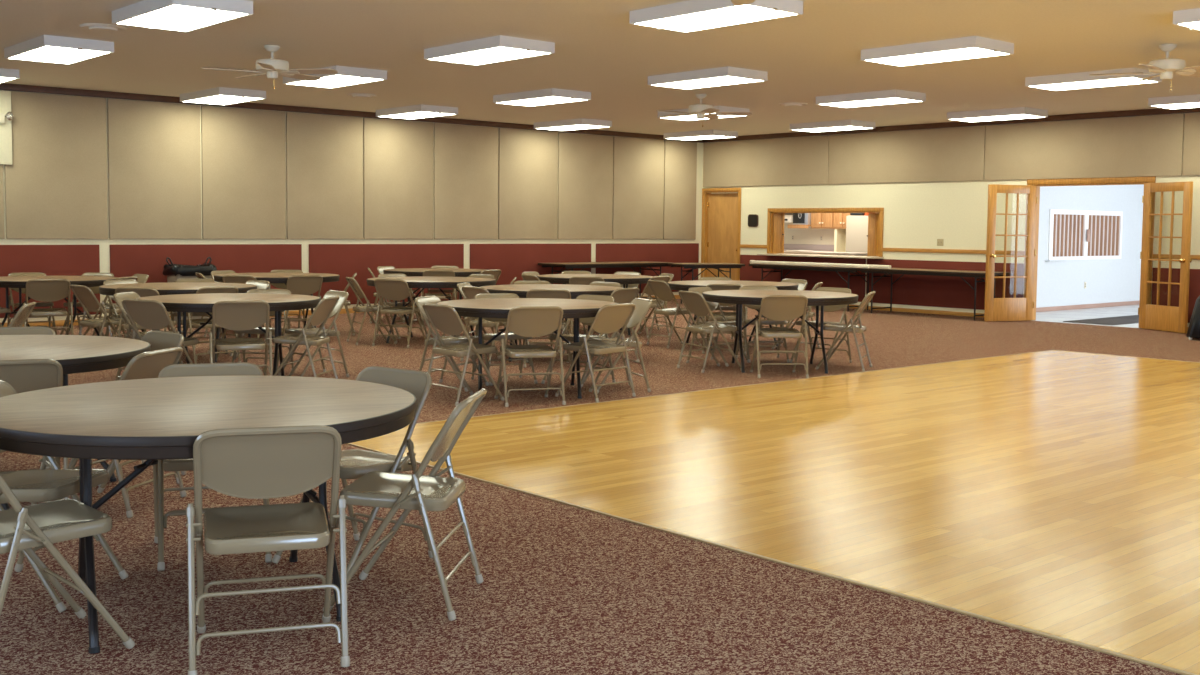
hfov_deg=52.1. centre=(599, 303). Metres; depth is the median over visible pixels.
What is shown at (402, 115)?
diffuser
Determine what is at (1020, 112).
ceiling light
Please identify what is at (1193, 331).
cart
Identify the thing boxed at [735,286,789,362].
folding chair
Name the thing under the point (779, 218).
shutter
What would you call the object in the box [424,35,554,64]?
ceiling light
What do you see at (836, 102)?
diffuser
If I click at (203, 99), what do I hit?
diffuser
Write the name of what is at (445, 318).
folding chair
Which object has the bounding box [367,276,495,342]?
round table
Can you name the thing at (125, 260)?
wainscot panel
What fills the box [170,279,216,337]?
folding chair
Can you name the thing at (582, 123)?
ceiling light
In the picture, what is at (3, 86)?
trim
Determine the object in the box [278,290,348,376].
folding chair
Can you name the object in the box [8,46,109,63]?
diffuser
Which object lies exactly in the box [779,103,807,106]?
ceiling vent
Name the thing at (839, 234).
trim
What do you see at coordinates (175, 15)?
ceiling light
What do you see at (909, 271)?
folding table
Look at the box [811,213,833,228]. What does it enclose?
upper cabinet
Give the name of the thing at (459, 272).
round table
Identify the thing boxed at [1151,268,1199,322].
wainscot panel
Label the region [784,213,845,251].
wall
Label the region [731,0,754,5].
ceiling fan
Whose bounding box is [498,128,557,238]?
acoustic panel
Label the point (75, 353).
round table
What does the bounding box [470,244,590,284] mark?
wainscot panel
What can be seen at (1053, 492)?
floor
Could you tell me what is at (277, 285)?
folding chair
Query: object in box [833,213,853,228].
upper cabinet
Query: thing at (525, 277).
folding chair
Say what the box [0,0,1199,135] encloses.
ceiling
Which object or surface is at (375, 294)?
folding chair
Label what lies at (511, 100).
diffuser
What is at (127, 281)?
folding chair
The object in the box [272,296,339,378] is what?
folding chair
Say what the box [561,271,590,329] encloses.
folding chair
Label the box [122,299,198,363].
folding chair
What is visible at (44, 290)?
folding chair
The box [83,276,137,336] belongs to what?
folding chair
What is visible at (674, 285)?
round table
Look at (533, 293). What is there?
folding chair
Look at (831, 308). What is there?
folding chair
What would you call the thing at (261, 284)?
folding chair
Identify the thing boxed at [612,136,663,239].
acoustic panel
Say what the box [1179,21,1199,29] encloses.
diffuser
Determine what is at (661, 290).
folding chair
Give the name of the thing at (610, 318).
folding chair
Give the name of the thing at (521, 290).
round table
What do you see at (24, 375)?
folding chair
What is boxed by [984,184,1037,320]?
door
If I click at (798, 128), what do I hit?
diffuser
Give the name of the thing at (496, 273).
folding chair
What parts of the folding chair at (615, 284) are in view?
backrest, frame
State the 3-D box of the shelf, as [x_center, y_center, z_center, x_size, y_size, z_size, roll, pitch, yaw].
[4.477,-1.701,26.980,0.418,0.080,0.570,-3,5,-41]
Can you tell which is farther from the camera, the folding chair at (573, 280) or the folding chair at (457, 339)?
the folding chair at (573, 280)
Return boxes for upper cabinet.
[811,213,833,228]
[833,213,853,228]
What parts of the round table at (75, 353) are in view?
leg, leg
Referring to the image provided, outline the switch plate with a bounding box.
[937,239,943,245]
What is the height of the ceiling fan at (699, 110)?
0.428 m
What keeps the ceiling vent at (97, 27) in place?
in the ceiling
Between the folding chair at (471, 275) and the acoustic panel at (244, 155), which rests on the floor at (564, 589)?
the folding chair at (471, 275)
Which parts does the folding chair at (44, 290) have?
backrest, seat, frame, leg, leg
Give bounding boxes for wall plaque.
[748,214,757,226]
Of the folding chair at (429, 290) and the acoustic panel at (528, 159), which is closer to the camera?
the folding chair at (429, 290)
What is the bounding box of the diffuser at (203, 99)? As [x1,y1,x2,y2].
[183,95,262,104]
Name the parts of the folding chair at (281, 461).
leg, leg, seat, backrest, frame, leg, leg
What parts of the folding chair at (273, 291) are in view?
leg, leg, seat, backrest, frame, leg, leg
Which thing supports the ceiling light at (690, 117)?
attached to the ceiling
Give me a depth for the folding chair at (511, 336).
10.98 m
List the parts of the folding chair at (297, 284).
backrest, frame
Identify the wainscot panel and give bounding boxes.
[0,245,99,317]
[110,244,301,313]
[309,244,463,304]
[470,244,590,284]
[596,243,698,292]
[740,255,865,301]
[866,259,1023,309]
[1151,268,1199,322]
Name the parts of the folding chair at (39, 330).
backrest, frame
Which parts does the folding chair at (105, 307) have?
leg, seat, leg, frame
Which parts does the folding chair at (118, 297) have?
leg, frame, backrest, seat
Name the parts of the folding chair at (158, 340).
leg, backrest, frame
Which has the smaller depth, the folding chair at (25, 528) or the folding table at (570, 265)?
the folding chair at (25, 528)
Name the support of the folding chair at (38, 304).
on the floor at (564, 589)
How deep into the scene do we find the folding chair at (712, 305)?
12.63 m
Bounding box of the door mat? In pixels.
[1063,315,1138,324]
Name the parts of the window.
sill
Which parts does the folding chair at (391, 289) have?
leg, leg, backrest, frame, seat, leg, leg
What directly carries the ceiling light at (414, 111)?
attached to the ceiling
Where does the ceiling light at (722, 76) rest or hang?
attached to the ceiling
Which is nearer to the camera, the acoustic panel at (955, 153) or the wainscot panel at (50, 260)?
the wainscot panel at (50, 260)
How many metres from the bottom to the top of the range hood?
0.160 m
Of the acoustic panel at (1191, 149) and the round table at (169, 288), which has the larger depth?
the acoustic panel at (1191, 149)
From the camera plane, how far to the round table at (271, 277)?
15.22 m
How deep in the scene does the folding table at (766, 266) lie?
21.14 m
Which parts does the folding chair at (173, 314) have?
seat, backrest, frame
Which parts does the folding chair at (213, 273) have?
frame, backrest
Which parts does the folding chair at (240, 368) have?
leg, leg, seat, backrest, frame, leg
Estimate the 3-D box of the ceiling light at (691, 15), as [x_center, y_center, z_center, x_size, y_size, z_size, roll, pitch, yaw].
[0.901,-2.298,9.707,0.650,0.108,1.272,-3,5,-41]
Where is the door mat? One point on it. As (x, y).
(1119, 320)
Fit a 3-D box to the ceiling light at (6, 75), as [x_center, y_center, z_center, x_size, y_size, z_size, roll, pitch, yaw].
[-7.384,-2.680,14.475,0.650,0.108,1.272,-3,5,-41]
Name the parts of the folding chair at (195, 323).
leg, seat, frame, backrest, leg, leg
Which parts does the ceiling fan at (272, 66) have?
blade, blade, blade, motor, blade, blade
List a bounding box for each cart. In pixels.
[162,257,216,323]
[1186,296,1199,339]
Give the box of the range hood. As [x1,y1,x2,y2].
[785,215,792,221]
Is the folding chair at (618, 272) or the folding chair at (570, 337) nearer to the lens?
the folding chair at (570, 337)
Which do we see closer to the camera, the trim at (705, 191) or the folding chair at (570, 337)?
the folding chair at (570, 337)
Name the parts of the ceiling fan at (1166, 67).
blade, blade, blade, motor, blade, blade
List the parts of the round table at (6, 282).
leg, leg, leg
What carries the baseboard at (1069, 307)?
attached to the wall at (1107, 280)
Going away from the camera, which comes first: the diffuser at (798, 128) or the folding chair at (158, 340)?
the folding chair at (158, 340)
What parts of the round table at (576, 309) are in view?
leg, leg, leg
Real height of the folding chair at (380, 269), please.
0.775 m
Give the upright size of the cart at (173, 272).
0.915 m
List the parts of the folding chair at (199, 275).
frame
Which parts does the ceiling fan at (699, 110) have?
blade, blade, motor, blade, blade, blade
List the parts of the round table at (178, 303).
leg, leg, leg, leg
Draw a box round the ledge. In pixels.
[757,253,883,258]
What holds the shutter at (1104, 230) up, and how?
attached to the window
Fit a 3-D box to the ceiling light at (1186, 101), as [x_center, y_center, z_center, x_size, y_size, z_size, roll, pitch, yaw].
[7.821,-2.612,15.777,0.650,0.108,1.272,-3,5,-41]
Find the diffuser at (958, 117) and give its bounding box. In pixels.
[950,114,1041,121]
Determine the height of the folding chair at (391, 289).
0.775 m
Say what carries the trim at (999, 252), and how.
attached to the wall at (916, 214)
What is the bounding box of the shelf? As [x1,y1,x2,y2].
[788,225,810,227]
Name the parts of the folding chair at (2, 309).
seat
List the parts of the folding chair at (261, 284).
backrest, frame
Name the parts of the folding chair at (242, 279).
backrest, frame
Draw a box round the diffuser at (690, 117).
[664,113,738,120]
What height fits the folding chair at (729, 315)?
0.775 m
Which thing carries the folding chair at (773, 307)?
on the floor at (564, 589)
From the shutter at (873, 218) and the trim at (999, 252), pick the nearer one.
the trim at (999, 252)
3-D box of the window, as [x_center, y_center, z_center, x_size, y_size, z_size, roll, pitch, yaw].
[8.707,-1.220,21.933,2.730,0.902,0.090,-3,5,-41]
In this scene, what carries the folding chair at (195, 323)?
on the floor at (564, 589)
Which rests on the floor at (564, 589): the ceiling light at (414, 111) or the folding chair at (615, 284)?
the folding chair at (615, 284)
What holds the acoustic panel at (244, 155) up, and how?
attached to the wall at (104, 244)
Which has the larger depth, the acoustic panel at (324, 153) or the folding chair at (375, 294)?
the acoustic panel at (324, 153)
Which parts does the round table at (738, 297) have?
leg, leg, leg, leg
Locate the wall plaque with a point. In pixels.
(752, 218)
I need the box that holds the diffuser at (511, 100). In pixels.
[499,96,583,105]
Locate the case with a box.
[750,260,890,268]
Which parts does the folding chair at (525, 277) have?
backrest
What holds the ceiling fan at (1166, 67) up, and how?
hanging from the ceiling
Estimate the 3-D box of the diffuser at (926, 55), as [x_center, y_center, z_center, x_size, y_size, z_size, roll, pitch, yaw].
[3.207,-2.360,11.733,0.590,0.010,1.204,-3,5,-41]
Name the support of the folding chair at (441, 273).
on the floor at (564, 589)
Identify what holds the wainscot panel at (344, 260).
attached to the wall at (104, 244)
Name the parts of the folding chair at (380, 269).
backrest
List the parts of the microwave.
door, control panel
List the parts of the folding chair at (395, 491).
leg, seat, leg, leg, frame, backrest, leg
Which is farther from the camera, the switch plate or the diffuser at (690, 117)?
the switch plate
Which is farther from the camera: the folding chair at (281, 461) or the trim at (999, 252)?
the trim at (999, 252)
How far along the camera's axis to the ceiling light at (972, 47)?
11.51 m
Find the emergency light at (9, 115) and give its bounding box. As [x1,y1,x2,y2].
[0,112,12,122]
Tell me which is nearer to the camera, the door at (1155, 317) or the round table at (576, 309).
the round table at (576, 309)
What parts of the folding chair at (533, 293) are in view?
frame, backrest, seat, leg, leg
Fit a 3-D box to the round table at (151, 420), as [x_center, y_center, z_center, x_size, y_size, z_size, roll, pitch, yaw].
[-1.440,0.721,4.475,1.525,0.741,1.525,4,5,42]
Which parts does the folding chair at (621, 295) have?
backrest, frame, leg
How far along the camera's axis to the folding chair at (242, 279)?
14.50 m
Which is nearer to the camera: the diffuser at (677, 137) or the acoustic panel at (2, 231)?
the acoustic panel at (2, 231)
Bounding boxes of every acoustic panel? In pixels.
[0,90,4,238]
[4,90,107,238]
[107,98,200,238]
[201,105,285,238]
[286,112,362,238]
[363,117,432,238]
[434,123,497,238]
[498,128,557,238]
[558,132,612,238]
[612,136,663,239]
[663,140,696,239]
[703,135,828,186]
[828,126,985,183]
[984,113,1184,180]
[1182,112,1199,175]
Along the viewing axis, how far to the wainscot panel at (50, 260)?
16.09 m
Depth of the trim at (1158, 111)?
19.61 m
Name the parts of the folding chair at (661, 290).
leg, backrest, frame, leg, seat, leg, leg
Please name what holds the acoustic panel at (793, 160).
attached to the wall at (916, 214)
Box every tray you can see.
[786,250,812,251]
[850,213,867,215]
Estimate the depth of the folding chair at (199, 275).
14.96 m
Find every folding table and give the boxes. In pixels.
[538,261,673,298]
[667,263,744,303]
[749,264,868,310]
[857,268,1011,319]
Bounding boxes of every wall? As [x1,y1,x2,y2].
[0,90,702,322]
[702,112,1199,326]
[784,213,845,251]
[1036,185,1143,307]
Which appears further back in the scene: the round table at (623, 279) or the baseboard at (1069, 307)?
the baseboard at (1069, 307)
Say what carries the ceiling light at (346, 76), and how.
attached to the ceiling
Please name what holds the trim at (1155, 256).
attached to the wall at (916, 214)
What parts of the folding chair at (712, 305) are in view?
leg, backrest, frame, leg, leg, seat, leg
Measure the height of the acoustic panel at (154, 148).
1.890 m
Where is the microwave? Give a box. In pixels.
[793,213,810,224]
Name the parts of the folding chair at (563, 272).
frame, backrest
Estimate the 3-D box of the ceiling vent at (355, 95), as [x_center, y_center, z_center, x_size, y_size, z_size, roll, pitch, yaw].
[-3.226,-2.811,16.618,0.400,0.035,0.400,-3,5,-41]
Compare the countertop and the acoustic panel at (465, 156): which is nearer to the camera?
the acoustic panel at (465, 156)
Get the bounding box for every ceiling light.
[0,68,19,83]
[4,35,113,63]
[112,0,252,31]
[180,87,265,104]
[283,65,386,87]
[376,104,457,118]
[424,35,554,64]
[493,88,590,105]
[534,118,611,130]
[629,0,802,32]
[648,66,767,89]
[657,106,748,120]
[664,130,737,139]
[790,120,875,131]
[816,89,925,107]
[861,36,1013,66]
[947,107,1047,121]
[1025,67,1161,90]
[1148,94,1199,108]
[1173,8,1199,30]
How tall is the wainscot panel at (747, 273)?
0.756 m
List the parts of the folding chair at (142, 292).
leg, backrest, frame, seat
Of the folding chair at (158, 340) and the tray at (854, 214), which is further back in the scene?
the tray at (854, 214)
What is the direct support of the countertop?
on the floor
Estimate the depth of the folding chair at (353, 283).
14.22 m
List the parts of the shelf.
rail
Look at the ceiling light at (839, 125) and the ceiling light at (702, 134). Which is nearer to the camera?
the ceiling light at (839, 125)
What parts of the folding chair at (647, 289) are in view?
leg, leg, frame, seat, backrest, leg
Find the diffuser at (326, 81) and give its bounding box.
[287,75,382,87]
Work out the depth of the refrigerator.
25.29 m
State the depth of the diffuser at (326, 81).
14.18 m
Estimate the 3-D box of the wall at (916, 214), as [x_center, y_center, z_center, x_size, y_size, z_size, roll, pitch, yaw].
[8.444,-1.167,16.969,0.150,3.130,19.350,-3,5,-41]
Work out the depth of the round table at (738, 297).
11.97 m
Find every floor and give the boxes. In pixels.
[0,299,1199,674]
[352,350,1199,674]
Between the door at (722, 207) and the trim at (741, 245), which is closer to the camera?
the trim at (741, 245)
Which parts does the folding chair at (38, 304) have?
leg, leg, frame, backrest, seat, leg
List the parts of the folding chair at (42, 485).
backrest, frame, leg, leg, seat, leg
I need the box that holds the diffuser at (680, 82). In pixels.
[654,76,761,88]
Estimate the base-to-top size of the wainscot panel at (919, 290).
0.756 m
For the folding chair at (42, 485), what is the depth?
4.62 m
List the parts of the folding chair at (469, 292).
leg, backrest, frame, leg, seat, leg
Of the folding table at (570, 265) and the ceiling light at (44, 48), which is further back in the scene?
the folding table at (570, 265)
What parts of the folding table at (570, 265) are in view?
rail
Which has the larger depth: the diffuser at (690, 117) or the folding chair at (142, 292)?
the diffuser at (690, 117)
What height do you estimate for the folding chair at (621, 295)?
0.775 m
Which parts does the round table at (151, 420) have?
leg, leg, leg, leg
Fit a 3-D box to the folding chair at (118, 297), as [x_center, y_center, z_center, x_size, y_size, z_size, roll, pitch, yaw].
[-3.890,0.292,10.660,0.518,0.775,0.488,1,4,6]
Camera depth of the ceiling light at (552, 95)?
15.98 m
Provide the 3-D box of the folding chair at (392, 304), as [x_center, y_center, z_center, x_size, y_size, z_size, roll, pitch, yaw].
[-2.445,0.021,15.194,0.488,0.775,0.518,-3,5,-42]
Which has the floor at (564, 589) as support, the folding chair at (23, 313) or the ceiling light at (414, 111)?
the folding chair at (23, 313)
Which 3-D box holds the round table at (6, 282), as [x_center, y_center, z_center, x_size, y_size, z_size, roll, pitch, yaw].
[-6.248,0.081,13.885,1.525,0.741,1.525,-3,5,-42]
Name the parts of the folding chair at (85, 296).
leg, backrest, frame, leg, leg, seat, leg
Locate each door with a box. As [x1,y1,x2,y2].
[707,193,737,280]
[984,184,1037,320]
[1138,181,1192,332]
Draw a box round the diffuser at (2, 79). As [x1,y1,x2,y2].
[0,77,15,82]
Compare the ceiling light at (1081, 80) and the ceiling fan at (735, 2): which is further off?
the ceiling light at (1081, 80)
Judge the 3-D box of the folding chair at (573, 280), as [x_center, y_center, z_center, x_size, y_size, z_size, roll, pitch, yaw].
[-0.152,0.039,15.267,0.488,0.775,0.518,1,4,4]
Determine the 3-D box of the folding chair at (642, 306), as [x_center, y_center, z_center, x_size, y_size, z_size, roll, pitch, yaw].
[0.138,0.346,10.438,0.518,0.775,0.488,-1,4,-19]
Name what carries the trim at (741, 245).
attached to the wall at (916, 214)
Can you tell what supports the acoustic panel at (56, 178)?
attached to the wall at (104, 244)
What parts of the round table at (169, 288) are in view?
leg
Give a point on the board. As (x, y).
(5, 96)
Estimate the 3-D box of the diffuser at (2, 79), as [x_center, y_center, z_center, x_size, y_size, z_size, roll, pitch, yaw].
[-7.384,-2.637,14.478,0.590,0.010,1.204,-3,5,-41]
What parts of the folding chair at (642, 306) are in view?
leg, seat, leg, leg, backrest, frame, leg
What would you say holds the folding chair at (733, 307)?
on the floor at (564, 589)
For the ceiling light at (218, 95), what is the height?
0.108 m
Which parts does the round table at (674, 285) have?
leg, leg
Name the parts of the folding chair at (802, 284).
backrest, frame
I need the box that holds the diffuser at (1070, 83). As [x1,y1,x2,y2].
[1029,77,1154,90]
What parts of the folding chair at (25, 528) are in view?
frame, leg, leg, seat, leg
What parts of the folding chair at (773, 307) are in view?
leg, leg, seat, frame, backrest, leg, leg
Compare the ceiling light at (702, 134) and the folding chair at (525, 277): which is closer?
the folding chair at (525, 277)
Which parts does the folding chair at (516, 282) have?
frame, backrest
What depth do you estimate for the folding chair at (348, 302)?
15.25 m
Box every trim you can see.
[0,83,702,142]
[347,350,1199,674]
[701,188,740,280]
[703,107,1199,142]
[740,244,766,247]
[767,208,883,256]
[834,229,845,251]
[882,248,1024,254]
[1023,176,1155,328]
[1153,254,1199,259]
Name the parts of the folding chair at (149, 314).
backrest, frame, leg, seat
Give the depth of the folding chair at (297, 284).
14.68 m
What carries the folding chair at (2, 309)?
on the floor at (564, 589)
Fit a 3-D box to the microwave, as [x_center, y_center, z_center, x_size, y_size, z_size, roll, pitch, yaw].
[4.498,-1.906,26.884,0.382,0.340,0.430,-3,5,-41]
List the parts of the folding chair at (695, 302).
leg, backrest, frame, leg, leg, seat, leg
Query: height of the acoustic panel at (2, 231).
1.890 m
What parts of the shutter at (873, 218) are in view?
shutter panel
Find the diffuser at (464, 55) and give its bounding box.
[428,47,549,64]
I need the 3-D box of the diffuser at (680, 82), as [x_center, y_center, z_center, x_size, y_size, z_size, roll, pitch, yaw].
[1.215,-2.522,13.997,0.590,0.010,1.204,-3,5,-41]
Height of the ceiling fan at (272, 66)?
0.428 m
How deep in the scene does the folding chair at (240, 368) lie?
5.26 m
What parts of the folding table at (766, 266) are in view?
rail, leg, leg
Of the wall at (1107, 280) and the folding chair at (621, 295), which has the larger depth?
the wall at (1107, 280)
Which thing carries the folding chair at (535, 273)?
on the floor at (564, 589)
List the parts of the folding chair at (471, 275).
backrest, frame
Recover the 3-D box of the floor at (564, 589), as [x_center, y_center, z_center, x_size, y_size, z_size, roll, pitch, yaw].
[3.119,0.679,12.514,26.450,0.102,19.500,-3,5,-41]
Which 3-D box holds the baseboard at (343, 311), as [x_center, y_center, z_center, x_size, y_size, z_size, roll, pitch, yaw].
[-5.518,0.180,17.671,20.000,0.078,0.018,-3,5,-41]
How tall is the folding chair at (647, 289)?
0.775 m
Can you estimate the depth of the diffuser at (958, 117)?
17.99 m
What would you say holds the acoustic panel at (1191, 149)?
attached to the wall at (916, 214)
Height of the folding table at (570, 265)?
0.740 m
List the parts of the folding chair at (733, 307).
frame, backrest, seat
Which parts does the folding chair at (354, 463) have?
leg, leg, seat, leg, backrest, frame, leg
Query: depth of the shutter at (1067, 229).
21.54 m
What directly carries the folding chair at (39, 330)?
on the floor at (564, 589)
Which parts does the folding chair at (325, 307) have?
leg, seat, leg, leg, frame, backrest, leg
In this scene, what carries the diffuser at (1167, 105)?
attached to the ceiling light at (1186, 101)
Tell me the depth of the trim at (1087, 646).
5.02 m
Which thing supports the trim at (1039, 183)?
attached to the wall at (916, 214)
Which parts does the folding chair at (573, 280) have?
backrest, frame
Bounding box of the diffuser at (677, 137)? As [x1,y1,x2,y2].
[666,135,732,139]
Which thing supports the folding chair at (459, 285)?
on the floor at (564, 589)
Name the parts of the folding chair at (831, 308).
leg, leg, seat, frame, backrest, leg, leg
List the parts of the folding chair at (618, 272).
backrest, frame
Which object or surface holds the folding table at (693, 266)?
on the floor at (564, 589)
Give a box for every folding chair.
[0,307,10,326]
[0,326,61,467]
[0,359,69,503]
[0,380,127,612]
[0,475,134,648]
[7,272,56,334]
[8,302,35,326]
[23,279,72,334]
[49,347,186,517]
[60,272,116,336]
[69,330,186,485]
[70,285,130,337]
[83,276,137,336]
[95,274,148,336]
[103,279,144,335]
[113,292,182,380]
[115,287,182,363]
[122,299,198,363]
[153,362,271,570]
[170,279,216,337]
[181,286,240,363]
[186,425,349,674]
[195,272,244,336]
[207,280,269,355]
[209,301,272,375]
[210,270,261,330]
[221,275,274,338]
[231,289,293,375]
[265,270,304,327]
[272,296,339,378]
[272,366,432,572]
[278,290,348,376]
[281,275,322,327]
[319,273,356,335]
[323,388,486,620]
[346,277,396,344]
[368,267,404,322]
[372,279,425,347]
[376,273,427,338]
[377,266,419,319]
[415,296,488,391]
[420,270,455,326]
[423,303,504,405]
[427,266,459,299]
[442,274,494,335]
[457,282,507,357]
[460,286,523,362]
[462,269,500,296]
[471,293,537,385]
[494,306,565,406]
[513,281,559,352]
[522,271,564,320]
[522,274,539,280]
[523,289,572,367]
[541,294,615,385]
[555,303,635,401]
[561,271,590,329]
[562,282,620,352]
[567,277,604,333]
[579,288,639,364]
[581,298,651,393]
[614,271,641,328]
[619,276,669,337]
[626,273,673,332]
[647,280,701,347]
[677,290,741,372]
[686,287,749,366]
[695,277,735,338]
[702,284,747,353]
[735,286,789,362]
[750,295,808,377]
[752,279,806,342]
[771,282,822,348]
[789,287,851,363]
[815,291,875,371]
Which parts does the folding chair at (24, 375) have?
backrest, frame, leg, leg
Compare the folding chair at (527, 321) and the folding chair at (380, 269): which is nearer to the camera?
the folding chair at (527, 321)
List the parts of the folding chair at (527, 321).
leg, leg, seat, frame, backrest, leg, leg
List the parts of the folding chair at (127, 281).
leg, leg, frame, backrest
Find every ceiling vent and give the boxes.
[79,23,126,31]
[347,93,376,97]
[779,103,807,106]
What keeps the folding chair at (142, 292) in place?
on the floor at (564, 589)
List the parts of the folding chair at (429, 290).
seat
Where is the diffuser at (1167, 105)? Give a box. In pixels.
[1154,102,1199,108]
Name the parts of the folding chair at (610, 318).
leg, leg, seat, leg, frame, backrest, leg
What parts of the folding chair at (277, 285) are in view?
backrest, frame, leg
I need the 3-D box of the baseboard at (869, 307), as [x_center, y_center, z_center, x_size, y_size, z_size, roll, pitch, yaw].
[8.660,0.390,16.677,0.018,0.064,18.160,-3,5,-41]
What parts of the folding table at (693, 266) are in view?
rail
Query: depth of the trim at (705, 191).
24.09 m
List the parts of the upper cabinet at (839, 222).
door, door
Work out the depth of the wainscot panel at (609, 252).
23.28 m
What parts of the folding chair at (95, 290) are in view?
leg, seat, leg, backrest, frame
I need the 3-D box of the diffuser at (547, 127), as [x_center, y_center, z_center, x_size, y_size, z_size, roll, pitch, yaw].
[-0.464,-2.951,20.547,0.590,0.010,1.204,-3,5,-41]
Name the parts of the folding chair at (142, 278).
seat, backrest, frame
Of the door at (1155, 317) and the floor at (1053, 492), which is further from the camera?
the door at (1155, 317)
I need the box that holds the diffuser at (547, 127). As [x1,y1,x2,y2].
[537,125,605,130]
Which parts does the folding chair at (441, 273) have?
seat, backrest, frame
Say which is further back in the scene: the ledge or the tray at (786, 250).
the tray at (786, 250)
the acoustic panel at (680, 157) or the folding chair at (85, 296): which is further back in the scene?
the acoustic panel at (680, 157)
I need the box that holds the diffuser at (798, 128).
[796,126,871,131]
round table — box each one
[0,276,117,335]
[0,335,150,509]
[0,375,416,653]
[99,282,256,361]
[136,293,320,375]
[214,273,339,336]
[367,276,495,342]
[383,268,484,323]
[437,298,618,398]
[481,284,621,362]
[537,274,652,334]
[667,280,797,349]
[702,290,857,372]
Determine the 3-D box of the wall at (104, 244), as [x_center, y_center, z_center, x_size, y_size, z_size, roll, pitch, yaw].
[-5.559,-1.347,17.638,20.300,3.130,0.150,-3,5,-41]
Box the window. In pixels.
[1045,209,1122,261]
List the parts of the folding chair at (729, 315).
seat, backrest, frame, leg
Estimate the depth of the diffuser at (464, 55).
11.87 m
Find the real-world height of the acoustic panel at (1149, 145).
0.866 m
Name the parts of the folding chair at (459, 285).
frame, backrest, leg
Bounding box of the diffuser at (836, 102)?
[819,98,921,107]
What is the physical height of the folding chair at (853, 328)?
0.775 m
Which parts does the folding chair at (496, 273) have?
frame, backrest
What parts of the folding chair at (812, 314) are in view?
leg, leg, seat, frame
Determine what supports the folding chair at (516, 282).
on the floor at (564, 589)
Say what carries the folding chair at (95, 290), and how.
on the floor at (564, 589)
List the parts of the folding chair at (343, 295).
leg, seat, leg, leg, backrest, frame, leg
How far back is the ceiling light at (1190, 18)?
9.67 m
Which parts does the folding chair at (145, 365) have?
leg, leg, leg, frame, backrest, leg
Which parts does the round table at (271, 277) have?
leg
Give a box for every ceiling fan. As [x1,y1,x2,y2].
[201,45,337,88]
[656,94,751,126]
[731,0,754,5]
[1089,44,1199,90]
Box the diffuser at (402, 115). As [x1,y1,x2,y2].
[379,112,454,118]
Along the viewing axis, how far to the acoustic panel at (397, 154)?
19.51 m
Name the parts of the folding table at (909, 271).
leg, leg, rail, leg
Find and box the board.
[0,90,11,164]
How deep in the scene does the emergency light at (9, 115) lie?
15.54 m
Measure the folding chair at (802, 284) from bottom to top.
0.775 m
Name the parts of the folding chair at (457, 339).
leg, frame, backrest, leg, leg, seat, leg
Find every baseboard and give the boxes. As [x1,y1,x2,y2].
[3,295,680,326]
[844,304,1187,330]
[1036,300,1139,311]
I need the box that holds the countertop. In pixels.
[776,244,833,253]
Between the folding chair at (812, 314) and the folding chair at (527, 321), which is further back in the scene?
the folding chair at (812, 314)
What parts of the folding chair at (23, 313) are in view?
backrest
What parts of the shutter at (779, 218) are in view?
shutter panel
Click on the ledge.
(778, 254)
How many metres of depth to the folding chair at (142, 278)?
14.39 m
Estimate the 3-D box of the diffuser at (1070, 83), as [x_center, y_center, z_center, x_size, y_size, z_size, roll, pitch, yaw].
[5.514,-2.464,13.756,0.590,0.010,1.204,-3,5,-41]
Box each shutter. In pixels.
[773,213,784,253]
[867,213,879,255]
[1052,214,1083,256]
[1087,215,1119,255]
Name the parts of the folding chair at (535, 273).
backrest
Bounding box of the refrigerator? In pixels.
[846,216,867,252]
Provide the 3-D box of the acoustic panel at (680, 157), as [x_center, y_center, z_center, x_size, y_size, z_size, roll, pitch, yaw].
[1.550,-2.191,23.710,0.865,1.890,0.032,-3,5,-41]
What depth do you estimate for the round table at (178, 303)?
10.43 m
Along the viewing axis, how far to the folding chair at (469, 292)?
12.36 m
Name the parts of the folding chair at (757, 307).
leg, backrest, frame, seat, leg, leg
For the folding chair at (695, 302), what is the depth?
11.89 m
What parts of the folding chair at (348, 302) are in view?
leg, frame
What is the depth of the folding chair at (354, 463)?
5.09 m
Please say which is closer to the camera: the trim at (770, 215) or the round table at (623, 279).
the round table at (623, 279)
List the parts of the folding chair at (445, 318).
leg, backrest, frame, leg, leg, seat, leg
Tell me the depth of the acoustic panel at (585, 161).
22.09 m
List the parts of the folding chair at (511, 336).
leg, leg, frame, backrest, seat, leg, leg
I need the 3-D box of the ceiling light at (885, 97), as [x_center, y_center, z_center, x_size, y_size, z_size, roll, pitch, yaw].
[3.522,-2.669,16.017,0.650,0.108,1.272,-3,5,-41]
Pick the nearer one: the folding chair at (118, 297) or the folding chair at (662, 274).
the folding chair at (118, 297)
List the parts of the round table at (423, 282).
leg, leg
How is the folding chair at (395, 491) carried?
on the floor at (564, 589)
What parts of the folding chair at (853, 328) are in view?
leg, leg, seat, leg, frame, leg, backrest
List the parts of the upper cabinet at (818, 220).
door, door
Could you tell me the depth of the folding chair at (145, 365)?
5.89 m
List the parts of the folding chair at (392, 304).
leg, leg, backrest, frame, seat, leg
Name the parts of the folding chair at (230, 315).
leg, leg, seat, backrest, frame, leg, leg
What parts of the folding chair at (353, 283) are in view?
leg, backrest, frame, leg, seat, leg, leg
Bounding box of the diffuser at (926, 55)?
[865,47,1008,65]
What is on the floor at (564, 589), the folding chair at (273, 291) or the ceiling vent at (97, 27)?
the folding chair at (273, 291)
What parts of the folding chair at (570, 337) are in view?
leg, leg, seat, frame, leg, backrest, leg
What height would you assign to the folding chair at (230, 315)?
0.775 m
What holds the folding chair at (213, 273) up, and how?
on the floor at (564, 589)

